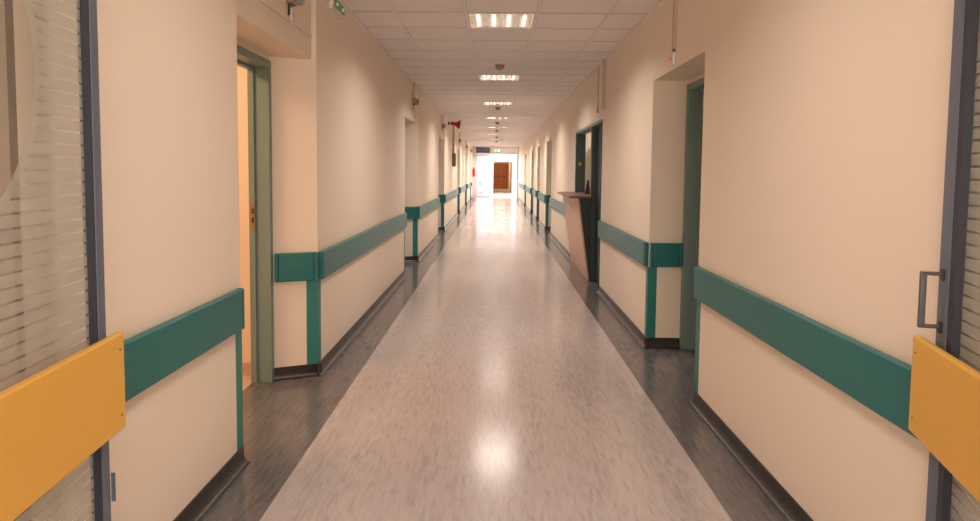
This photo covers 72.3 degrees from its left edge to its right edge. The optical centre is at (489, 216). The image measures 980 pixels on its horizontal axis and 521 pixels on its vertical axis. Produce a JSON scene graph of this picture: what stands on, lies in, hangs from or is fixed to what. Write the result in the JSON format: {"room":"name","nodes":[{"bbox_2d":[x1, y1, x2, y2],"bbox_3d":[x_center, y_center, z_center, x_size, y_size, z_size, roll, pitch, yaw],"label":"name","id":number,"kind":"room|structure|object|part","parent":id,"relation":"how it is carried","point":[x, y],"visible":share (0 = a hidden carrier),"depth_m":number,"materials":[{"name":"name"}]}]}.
{"room":"hospital interior","nodes":[
{"label":"hospital interior","id":0,"kind":"room"},
{"bbox_2d":[13,0,471,520],"bbox_3d":[-1.286,-1.207,18.837,0.399,2.772,34.270,1,4,0],"label":"wall","id":1,"kind":"structure","parent":0,"point":[351,151],"depth_m":2.94,"materials":[{"name":"beige paint"}]},
{"bbox_2d":[0,0,125,520],"bbox_3d":[-1.053,0.185,1.430,0.081,2.288,1.012,0,4,-5],"label":"door leaf","id":2,"kind":"structure","parent":1,"relation":"in","point":[65,409],"depth_m":1.69,"materials":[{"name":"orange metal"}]},
{"bbox_3d":[-1.031,0.509,1.469,0.024,0.282,0.982,0,4,-5],"label":"bumper panel","id":3,"kind":"part","parent":2,"relation":"part of","materials":[{"name":"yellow plastic"}]},
{"bbox_3d":[-1.104,0.794,1.965,0.011,0.085,0.004,0,4,-5],"label":"latch plate","id":4,"kind":"part","parent":2,"relation":"part of","materials":[{"name":"grey metal"}]},
{"bbox_2d":[124,288,244,401],"bbox_3d":[-1.200,0.483,2.617,0.038,0.199,1.210,1,4,0],"label":"rail","id":5,"kind":"object","parent":1,"relation":"attached to","point":[153,354],"visible":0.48,"depth_m":2.55,"materials":[{"name":"teal plastic"}]},
{"bbox_2d":[235,330,242,450],"bbox_3d":[-1.253,0.838,3.259,0.073,0.591,0.073,1,4,0],"label":"guard","id":6,"kind":"object","parent":1,"relation":"attached to","point":[238,336],"visible":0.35,"depth_m":3.25,"materials":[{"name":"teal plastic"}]},
{"bbox_2d":[237,45,273,382],"bbox_3d":[-1.542,0.088,3.922,0.137,2.165,1.230,1,4,0],"label":"door frame","id":7,"kind":"structure","parent":1,"relation":"in","point":[258,67],"depth_m":4.48,"materials":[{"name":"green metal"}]},
{"bbox_3d":[-1.579,0.004,4.463,0.021,0.160,0.002,1,4,0],"label":"strike plate","id":8,"kind":"part","parent":7,"relation":"part of","materials":[{"name":"gold metal"}]},
{"bbox_2d":[259,0,311,37],"bbox_3d":[-1.215,-1.173,3.860,0.013,0.020,1.360,1,4,0],"label":"trunking","id":9,"kind":"object","parent":1,"relation":"attached to","point":[265,2],"visible":1,"depth_m":3.94,"materials":[{"name":"white plastic"}]},
{"bbox_2d":[286,0,304,22],"bbox_3d":[-1.171,-1.392,4.059,0.094,0.428,0.126,1,4,0],"label":"lamp","id":10,"kind":"object","parent":1,"relation":"attached to","point":[291,3],"visible":1,"depth_m":4.05,"materials":[{"name":"beige plastic"}]},
{"bbox_2d":[289,8,293,22],"bbox_3d":[-1.209,-1.220,4.080,0.021,0.080,0.045,1,4,0],"label":"switch","id":11,"kind":"object","parent":10,"relation":"attached to","point":[291,12],"depth_m":4.06,"materials":[{"name":"white plastic"}]},
{"bbox_3d":[-1.157,-1.329,4.070,0.065,0.096,0.096,1,4,0],"label":"lamp shade","id":12,"kind":"part","parent":10,"relation":"part of","materials":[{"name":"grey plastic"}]},
{"bbox_2d":[274,252,317,282],"bbox_3d":[-1.330,0.349,4.605,0.285,0.199,0.038,-1,4,-25],"label":"rail","id":13,"kind":"object","parent":1,"relation":"attached to","point":[300,266],"visible":1,"depth_m":4.59,"materials":[{"name":"teal plastic"}]},
{"bbox_2d":[306,279,320,363],"bbox_3d":[-1.225,0.742,4.715,0.044,0.591,0.128,3,5,35],"label":"guard","id":14,"kind":"object","parent":1,"relation":"attached to","point":[313,287],"visible":0.85,"depth_m":4.69,"materials":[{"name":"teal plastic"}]},
{"bbox_2d":[173,197,472,520],"bbox_3d":[-1.228,0.134,18.926,0.336,0.084,34.270,1,4,0],"label":"baseboard","id":15,"kind":"structure","parent":1,"relation":"attached to","point":[203,502],"depth_m":4.64,"materials":[{"name":"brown plastic"}]},
{"bbox_2d":[329,0,344,19],"bbox_3d":[-1.155,-1.590,5.115,0.052,0.097,0.400,1,4,0],"label":"emergency light","id":16,"kind":"object","parent":1,"relation":"attached to","point":[335,6],"visible":1,"depth_m":5.07,"materials":[{"name":"white plastic"}]},
{"bbox_2d":[318,212,406,278],"bbox_3d":[-1.166,0.197,6.912,0.038,0.199,4.461,1,4,0],"label":"rail","id":17,"kind":"object","parent":1,"relation":"attached to","point":[331,259],"visible":1,"depth_m":5.77,"materials":[{"name":"teal plastic"}]},
{"bbox_2d":[404,228,404,269],"bbox_3d":[-1.207,0.445,9.176,0.073,0.591,0.073,1,4,0],"label":"guard","id":18,"kind":"object","parent":1,"relation":"attached to","point":[404,228],"visible":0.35,"depth_m":9.18,"materials":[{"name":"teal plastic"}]},
{"bbox_2d":[405,207,417,218],"bbox_3d":[-1.283,-0.050,10.611,0.285,0.199,0.038,-1,4,-25],"label":"rail","id":19,"kind":"object","parent":1,"relation":"attached to","point":[412,212],"visible":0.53,"depth_m":10.62,"materials":[{"name":"teal plastic"}]},
{"bbox_2d":[413,219,417,255],"bbox_3d":[-1.178,0.342,10.722,0.044,0.591,0.128,3,5,35],"label":"guard","id":20,"kind":"object","parent":1,"relation":"attached to","point":[415,221],"visible":0.95,"depth_m":10.70,"materials":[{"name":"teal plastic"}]},
{"bbox_2d":[412,83,418,111],"bbox_3d":[-1.123,-1.800,10.180,0.094,0.428,0.126,1,4,0],"label":"lamp","id":21,"kind":"object","parent":1,"relation":"attached to","point":[415,101],"visible":1,"depth_m":10.15,"materials":[{"name":"grey plastic"}]},
{"bbox_2d":[418,197,439,218],"bbox_3d":[-1.121,-0.183,12.634,0.038,0.199,3.891,1,4,0],"label":"rail","id":22,"kind":"object","parent":1,"relation":"attached to","point":[426,208],"visible":1,"depth_m":12.07,"materials":[{"name":"teal plastic"}]},
{"bbox_2d":[438,194,443,202],"bbox_3d":[-1.239,-0.421,16.189,0.285,0.199,0.038,-1,4,-25],"label":"rail","id":23,"kind":"object","parent":1,"relation":"attached to","point":[440,196],"visible":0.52,"depth_m":16.21,"materials":[{"name":"teal plastic"}]},
{"bbox_2d":[441,203,443,226],"bbox_3d":[-1.135,-0.029,16.299,0.044,0.591,0.128,3,5,35],"label":"guard","id":24,"kind":"object","parent":1,"relation":"attached to","point":[442,204],"visible":1,"depth_m":16.27,"materials":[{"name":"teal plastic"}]},
{"bbox_2d":[442,114,445,132],"bbox_3d":[-1.080,-2.166,15.688,0.094,0.428,0.126,1,4,0],"label":"lamp","id":25,"kind":"object","parent":1,"relation":"attached to","point":[443,125],"visible":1,"depth_m":15.66,"materials":[{"name":"grey plastic"}]},
{"bbox_2d":[444,189,458,202],"bbox_3d":[-1.071,-0.615,19.115,0.038,0.199,5.701,1,4,0],"label":"rail","id":26,"kind":"object","parent":1,"relation":"attached to","point":[452,194],"visible":1,"depth_m":18.03,"materials":[{"name":"teal plastic"}]},
{"bbox_2d":[452,125,455,166],"bbox_3d":[-1.024,-2.017,19.217,0.099,1.193,0.320,1,4,0],"label":"wall box","id":27,"kind":"object","parent":1,"relation":"attached to","point":[453,141],"visible":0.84,"depth_m":19.15,"materials":[{"name":"brown plastic"}]},
{"bbox_2d":[448,121,460,128],"bbox_3d":[-0.920,-2.356,17.290,0.332,0.220,0.224,1,4,0],"label":"fire alarm","id":28,"kind":"object","parent":1,"relation":"attached to","point":[457,124],"visible":1,"depth_m":17.25,"materials":[{"name":"red plastic"}]},
{"bbox_2d":[458,193,459,209],"bbox_3d":[-1.079,-0.503,23.433,0.044,0.591,0.128,3,5,35],"label":"guard","id":29,"kind":"object","parent":1,"relation":"attached to","point":[459,193],"visible":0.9,"depth_m":23.41,"materials":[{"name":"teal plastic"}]},
{"bbox_2d":[460,185,465,192],"bbox_3d":[-1.021,-1.034,25.426,0.038,0.199,4.051,1,4,0],"label":"rail","id":30,"kind":"object","parent":1,"relation":"attached to","point":[463,188],"visible":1,"depth_m":24.80,"materials":[{"name":"teal plastic"}]},
{"bbox_2d":[237,66,250,361],"bbox_3d":[-3.155,-0.158,2.780,3.087,2.772,3.960,1,4,0],"label":"wall","id":31,"kind":"structure","parent":0,"point":[241,72],"depth_m":4.64,"materials":[{"name":"beige paint"}]},
{"bbox_2d":[242,362,250,374],"bbox_3d":[-3.096,1.057,4.717,2.966,0.088,0.015,1,4,0],"label":"baseboard","id":32,"kind":"structure","parent":31,"relation":"attached to","point":[246,366],"depth_m":4.70,"materials":[{"name":"beige wood"}]},
{"bbox_2d":[202,189,785,520],"bbox_3d":[0.004,-0.367,28.178,8.800,0.122,61.720,1,4,0],"label":"floor","id":33,"kind":"structure","parent":0,"point":[495,382],"depth_m":3.98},
{"bbox_2d":[477,181,483,192],"bbox_3d":[-0.645,-1.902,44.200,0.480,0.799,0.492,1,4,0],"label":"swivel chair","id":34,"kind":"object","parent":33,"relation":"on","point":[480,183],"visible":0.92,"depth_m":44.35,"materials":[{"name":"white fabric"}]},
{"bbox_2d":[557,192,590,280],"bbox_3d":[1.373,0.237,9.857,0.628,1.132,2.020,1,4,0],"label":"reception desk","id":35,"kind":"object","parent":33,"relation":"on","point":[577,205],"depth_m":9.21,"materials":[{"name":"brown wood"}]},
{"bbox_2d":[557,192,590,197],"bbox_3d":[1.379,-0.314,9.820,0.628,0.028,2.020,1,4,0],"label":"countertop","id":36,"kind":"structure","parent":35,"relation":"on","point":[568,194],"depth_m":9.43,"materials":[{"name":"beige"}]},
{"bbox_3d":[1.249,0.314,8.912,0.153,1.102,0.030,1,4,0],"label":"panel","id":37,"kind":"part","parent":35,"relation":"part of","materials":[{"name":"black laminate"}]},
{"bbox_2d":[584,180,589,193],"bbox_3d":[1.419,-0.421,9.703,0.100,0.200,0.100,1,4,0],"label":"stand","id":38,"kind":"object","parent":35,"relation":"on","point":[587,190],"visible":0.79,"depth_m":9.69,"materials":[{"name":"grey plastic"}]},
{"bbox_2d":[477,154,517,192],"bbox_3d":[0.652,-2.929,45.001,7.800,2.772,0.200,1,4,0],"label":"wall","id":39,"kind":"structure","parent":0,"point":[483,161],"depth_m":44.89,"materials":[{"name":"white paint"}]},
{"bbox_2d":[342,0,660,146],"bbox_3d":[0.146,-2.617,16.512,5.200,0.380,38.700,1,4,0],"label":"ceiling","id":40,"kind":"structure","parent":0,"point":[452,57],"depth_m":7.21,"materials":[{"name":"tile"}]},
{"bbox_2d":[486,117,508,118],"bbox_3d":[0.185,-2.493,16.683,0.574,0.119,0.574,1,4,0],"label":"ceiling light","id":41,"kind":"object","parent":40,"relation":"attached to","point":[486,117],"visible":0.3,"depth_m":16.62,"materials":[{"name":"white plastic"}]},
{"bbox_2d":[483,102,512,104],"bbox_3d":[0.156,-2.254,13.091,0.574,0.119,0.574,1,4,0],"label":"ceiling light","id":42,"kind":"object","parent":40,"relation":"attached to","point":[484,103],"visible":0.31,"depth_m":13.13,"materials":[{"name":"white plastic"}]},
{"bbox_2d":[478,75,519,80],"bbox_3d":[0.128,-2.015,9.499,0.574,0.119,0.574,1,4,0],"label":"ceiling light","id":43,"kind":"object","parent":40,"relation":"attached to","point":[481,77],"visible":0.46,"depth_m":9.50,"materials":[{"name":"white plastic"}]},
{"bbox_2d":[352,0,646,146],"bbox_3d":[0.183,-2.428,16.575,5.424,0.003,38.600,1,4,0],"label":"trim","id":44,"kind":"structure","parent":40,"relation":"attached to","point":[465,12],"depth_m":7.66,"materials":[{"name":"white metal"}]},
{"bbox_2d":[495,64,504,69],"bbox_3d":[0.120,-1.849,8.345,0.124,0.062,0.124,1,4,0],"label":"smoke detector","id":45,"kind":"object","parent":40,"relation":"attached to","point":[498,66],"visible":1,"depth_m":8.30,"materials":[{"name":"brown plastic"}]},
{"bbox_2d":[467,13,535,28],"bbox_3d":[0.100,-1.776,5.908,0.574,0.119,0.574,1,4,0],"label":"ceiling light","id":46,"kind":"object","parent":40,"relation":"attached to","point":[476,20],"visible":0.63,"depth_m":5.91,"materials":[{"name":"white plastic"}]},
{"bbox_2d":[493,162,511,191],"bbox_3d":[0.732,-3.334,51.087,1.835,2.772,12.000,1,4,0],"label":"wall","id":47,"kind":"structure","parent":0,"point":[508,163],"depth_m":54.15,"materials":[{"name":"beige paint"}]},
{"bbox_2d":[493,164,507,188],"bbox_3d":[0.901,-3.390,56.945,1.240,2.110,0.100,1,4,0],"label":"door","id":48,"kind":"structure","parent":47,"relation":"in","point":[500,171],"depth_m":56.94,"materials":[{"name":"red wood"}]},
{"bbox_2d":[585,132,590,188],"bbox_3d":[3.046,-0.590,10.260,3.106,2.772,4.840,1,4,0],"label":"wall","id":49,"kind":"structure","parent":0,"point":[588,135],"depth_m":12.54,"materials":[{"name":"white paint"}]},
{"bbox_2d":[519,0,979,520],"bbox_3d":[1.620,-1.167,18.702,0.402,2.772,34.500,1,4,0],"label":"wall","id":50,"kind":"structure","parent":0,"point":[824,138],"depth_m":2.85,"materials":[{"name":"beige paint"}]},
{"bbox_2d":[248,239,525,472],"bbox_3d":[0.072,0.871,8.781,2.422,0.011,11.199,1,4,0],"label":"trim","id":51,"kind":"structure","parent":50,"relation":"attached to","point":[522,239],"depth_m":3.20,"materials":[{"name":"grey plastic"}]},
{"bbox_2d":[472,146,518,197],"bbox_3d":[0.304,-2.355,36.323,2.506,2.772,0.800,1,4,0],"label":"wall","id":52,"kind":"structure","parent":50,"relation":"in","point":[477,151],"depth_m":35.89,"materials":[{"name":"white paint"}]},
{"bbox_3d":[-0.379,-3.533,35.888,0.745,0.297,0.008,1,4,0],"label":"transom pane","id":53,"kind":"part","parent":52,"relation":"part of","materials":[{"name":"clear glass"}]},
{"bbox_3d":[0.781,-3.521,35.880,1.455,0.297,0.020,1,4,0],"label":"transom panel","id":54,"kind":"part","parent":52,"relation":"part of","materials":[{"name":"white paint"}]},
{"bbox_2d":[339,0,665,146],"bbox_3d":[0.180,-2.554,18.621,2.506,0.019,34.500,1,4,0],"label":"trim","id":55,"kind":"structure","parent":50,"relation":"attached to","point":[661,2],"depth_m":7.13,"materials":[{"name":"white metal"}]},
{"bbox_2d":[518,182,524,189],"bbox_3d":[1.498,-1.460,32.215,0.038,0.199,6.896,1,4,0],"label":"rail","id":56,"kind":"object","parent":50,"relation":"attached to","point":[520,185],"visible":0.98,"depth_m":31.34,"materials":[{"name":"teal plastic"}]},
{"bbox_2d":[525,186,530,193],"bbox_3d":[1.445,-1.014,25.515,0.038,0.199,3.666,1,4,0],"label":"rail","id":57,"kind":"object","parent":50,"relation":"attached to","point":[528,189],"visible":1,"depth_m":24.77,"materials":[{"name":"teal plastic"}]},
{"bbox_2d":[531,194,532,209],"bbox_3d":[1.480,-0.496,23.742,0.073,0.591,0.073,1,4,0],"label":"guard","id":58,"kind":"object","parent":50,"relation":"attached to","point":[531,194],"visible":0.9,"depth_m":23.71,"materials":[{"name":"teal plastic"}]},
{"bbox_2d":[532,189,536,196],"bbox_3d":[1.412,-0.734,21.300,0.038,0.199,1.916,1,4,0],"label":"rail","id":59,"kind":"object","parent":50,"relation":"attached to","point":[534,192],"visible":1,"depth_m":20.97,"materials":[{"name":"teal plastic"}]},
{"bbox_2d":[536,197,538,216],"bbox_3d":[1.454,-0.274,20.400,0.073,0.591,0.073,1,4,0],"label":"guard","id":60,"kind":"object","parent":50,"relation":"attached to","point":[537,208],"visible":0.85,"depth_m":20.37,"materials":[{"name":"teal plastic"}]},
{"bbox_2d":[538,192,545,202],"bbox_3d":[1.386,-0.511,17.957,0.038,0.199,2.416,1,4,0],"label":"rail","id":61,"kind":"object","parent":50,"relation":"attached to","point":[542,197],"visible":1,"depth_m":17.43,"materials":[{"name":"teal plastic"}]},
{"bbox_2d":[544,152,545,167],"bbox_3d":[1.410,-1.440,17.207,0.006,0.420,0.450,1,4,0],"label":"notice","id":62,"kind":"object","parent":50,"relation":"attached to","point":[544,152],"visible":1,"depth_m":17.15,"materials":[{"name":"white paper"}]},
{"bbox_2d":[545,203,548,226],"bbox_3d":[1.426,-0.035,16.808,0.073,0.591,0.073,1,4,0],"label":"guard","id":63,"kind":"object","parent":50,"relation":"attached to","point":[546,204],"visible":1,"depth_m":16.78,"materials":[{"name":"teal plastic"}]},
{"bbox_2d":[549,197,564,214],"bbox_3d":[1.348,-0.184,13.041,0.038,0.199,4.370,1,4,0],"label":"rail","id":64,"kind":"object","parent":50,"relation":"attached to","point":[557,205],"visible":0.56,"depth_m":13.22,"materials":[{"name":"teal plastic"}]},
{"bbox_2d":[575,119,602,289],"bbox_3d":[1.403,-0.201,9.332,0.156,2.084,2.568,1,4,0],"label":"door frame","id":65,"kind":"structure","parent":50,"relation":"in","point":[596,129],"depth_m":8.89,"materials":[{"name":"green paint"}]},
{"bbox_3d":[1.414,-1.221,9.264,0.156,0.039,2.568,1,4,0],"label":"head rail","id":66,"kind":"part","parent":65,"relation":"part of","materials":[{"name":"grey metal"}]},
{"bbox_2d":[596,67,599,112],"bbox_3d":[1.339,-1.571,8.304,0.026,0.583,0.060,1,4,0],"label":"conduit","id":67,"kind":"object","parent":50,"relation":"attached to","point":[597,108],"visible":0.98,"depth_m":8.29,"materials":[{"name":"beige plastic"}]},
{"bbox_2d":[602,59,605,108],"bbox_3d":[1.332,-1.545,7.832,0.032,0.574,0.055,1,4,0],"label":"trunking","id":68,"kind":"object","parent":50,"relation":"attached to","point":[604,61],"visible":0.82,"depth_m":7.81,"materials":[{"name":"beige plastic"}]},
{"bbox_2d":[598,220,648,265],"bbox_3d":[1.299,0.232,6.782,0.038,0.199,2.516,1,4,0],"label":"rail","id":69,"kind":"object","parent":50,"relation":"attached to","point":[632,246],"visible":1,"depth_m":6.32,"materials":[{"name":"teal plastic"}]},
{"bbox_2d":[644,266,656,337],"bbox_3d":[1.338,0.711,5.583,0.073,0.591,0.073,1,4,0],"label":"guard","id":70,"kind":"object","parent":50,"relation":"attached to","point":[651,272],"visible":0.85,"depth_m":5.55,"materials":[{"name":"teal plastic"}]},
{"bbox_2d":[518,198,813,520],"bbox_3d":[1.525,0.172,18.791,0.322,0.084,34.500,1,4,0],"label":"baseboard","id":71,"kind":"structure","parent":50,"relation":"attached to","point":[784,503],"depth_m":3.60,"materials":[{"name":"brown plastic"}]},
{"bbox_2d":[649,243,682,266],"bbox_3d":[1.446,0.319,5.502,0.265,0.199,0.038,1,4,0],"label":"rail","id":72,"kind":"object","parent":50,"relation":"attached to","point":[661,254],"visible":1,"depth_m":5.48,"materials":[{"name":"teal plastic"}]},
{"bbox_2d":[670,0,676,65],"bbox_3d":[1.307,-1.352,4.782,0.028,0.550,0.067,1,4,0],"label":"pipe","id":73,"kind":"object","parent":50,"relation":"attached to","point":[672,55],"visible":1,"depth_m":4.76,"materials":[{"name":"beige plastic"}]},
{"bbox_2d":[670,52,675,65],"bbox_3d":[1.307,-1.122,4.798,0.023,0.090,0.067,1,4,0],"label":"switch","id":74,"kind":"object","parent":73,"relation":"attached to","point":[672,56],"depth_m":4.77,"materials":[{"name":"white plastic"}]},
{"bbox_2d":[679,77,703,349],"bbox_3d":[1.655,0.059,4.862,0.156,2.165,1.280,1,4,0],"label":"door","id":75,"kind":"structure","parent":50,"relation":"in","point":[695,90],"depth_m":5.44,"materials":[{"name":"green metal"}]},
{"bbox_2d":[694,300,700,393],"bbox_3d":[1.327,0.805,4.179,0.073,0.591,0.073,1,4,0],"label":"guard","id":76,"kind":"object","parent":50,"relation":"attached to","point":[698,308],"visible":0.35,"depth_m":4.17,"materials":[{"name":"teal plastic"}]},
{"bbox_2d":[693,266,918,439],"bbox_3d":[1.269,0.481,3.034,0.038,0.199,2.270,1,4,0],"label":"rail","id":77,"kind":"object","parent":50,"relation":"attached to","point":[881,382],"visible":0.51,"depth_m":2.54,"materials":[{"name":"teal plastic"}]},
{"bbox_2d":[908,0,979,520],"bbox_3d":[1.116,0.210,1.406,0.092,2.288,1.050,2,4,14],"label":"door leaf","id":78,"kind":"structure","parent":50,"relation":"in","point":[944,409],"depth_m":1.75,"materials":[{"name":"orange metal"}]},
{"bbox_3d":[1.210,0.230,1.842,0.056,0.156,0.012,2,4,14],"label":"pull handle","id":79,"kind":"part","parent":78,"relation":"part of","materials":[{"name":"grey metal"}]},
{"bbox_3d":[1.099,0.513,1.445,0.024,0.280,1.020,2,4,14],"label":"bumper panel","id":80,"kind":"part","parent":78,"relation":"part of","materials":[{"name":"yellow plastic"}]},
{"bbox_3d":[-2.010,0.067,-0.416,0.988,2.772,4.330,1,4,0],"label":"wall","id":81,"kind":"structure","parent":0,"visible":0},
{"bbox_2d":[0,0,30,520],"bbox_3d":[-1.362,0.117,1.737,0.279,2.400,0.030,1,4,0],"label":"trim","id":82,"kind":"structure","parent":81,"relation":"attached to","point":[9,161],"depth_m":1.70,"materials":[{"name":"beige paint"}]}
]}

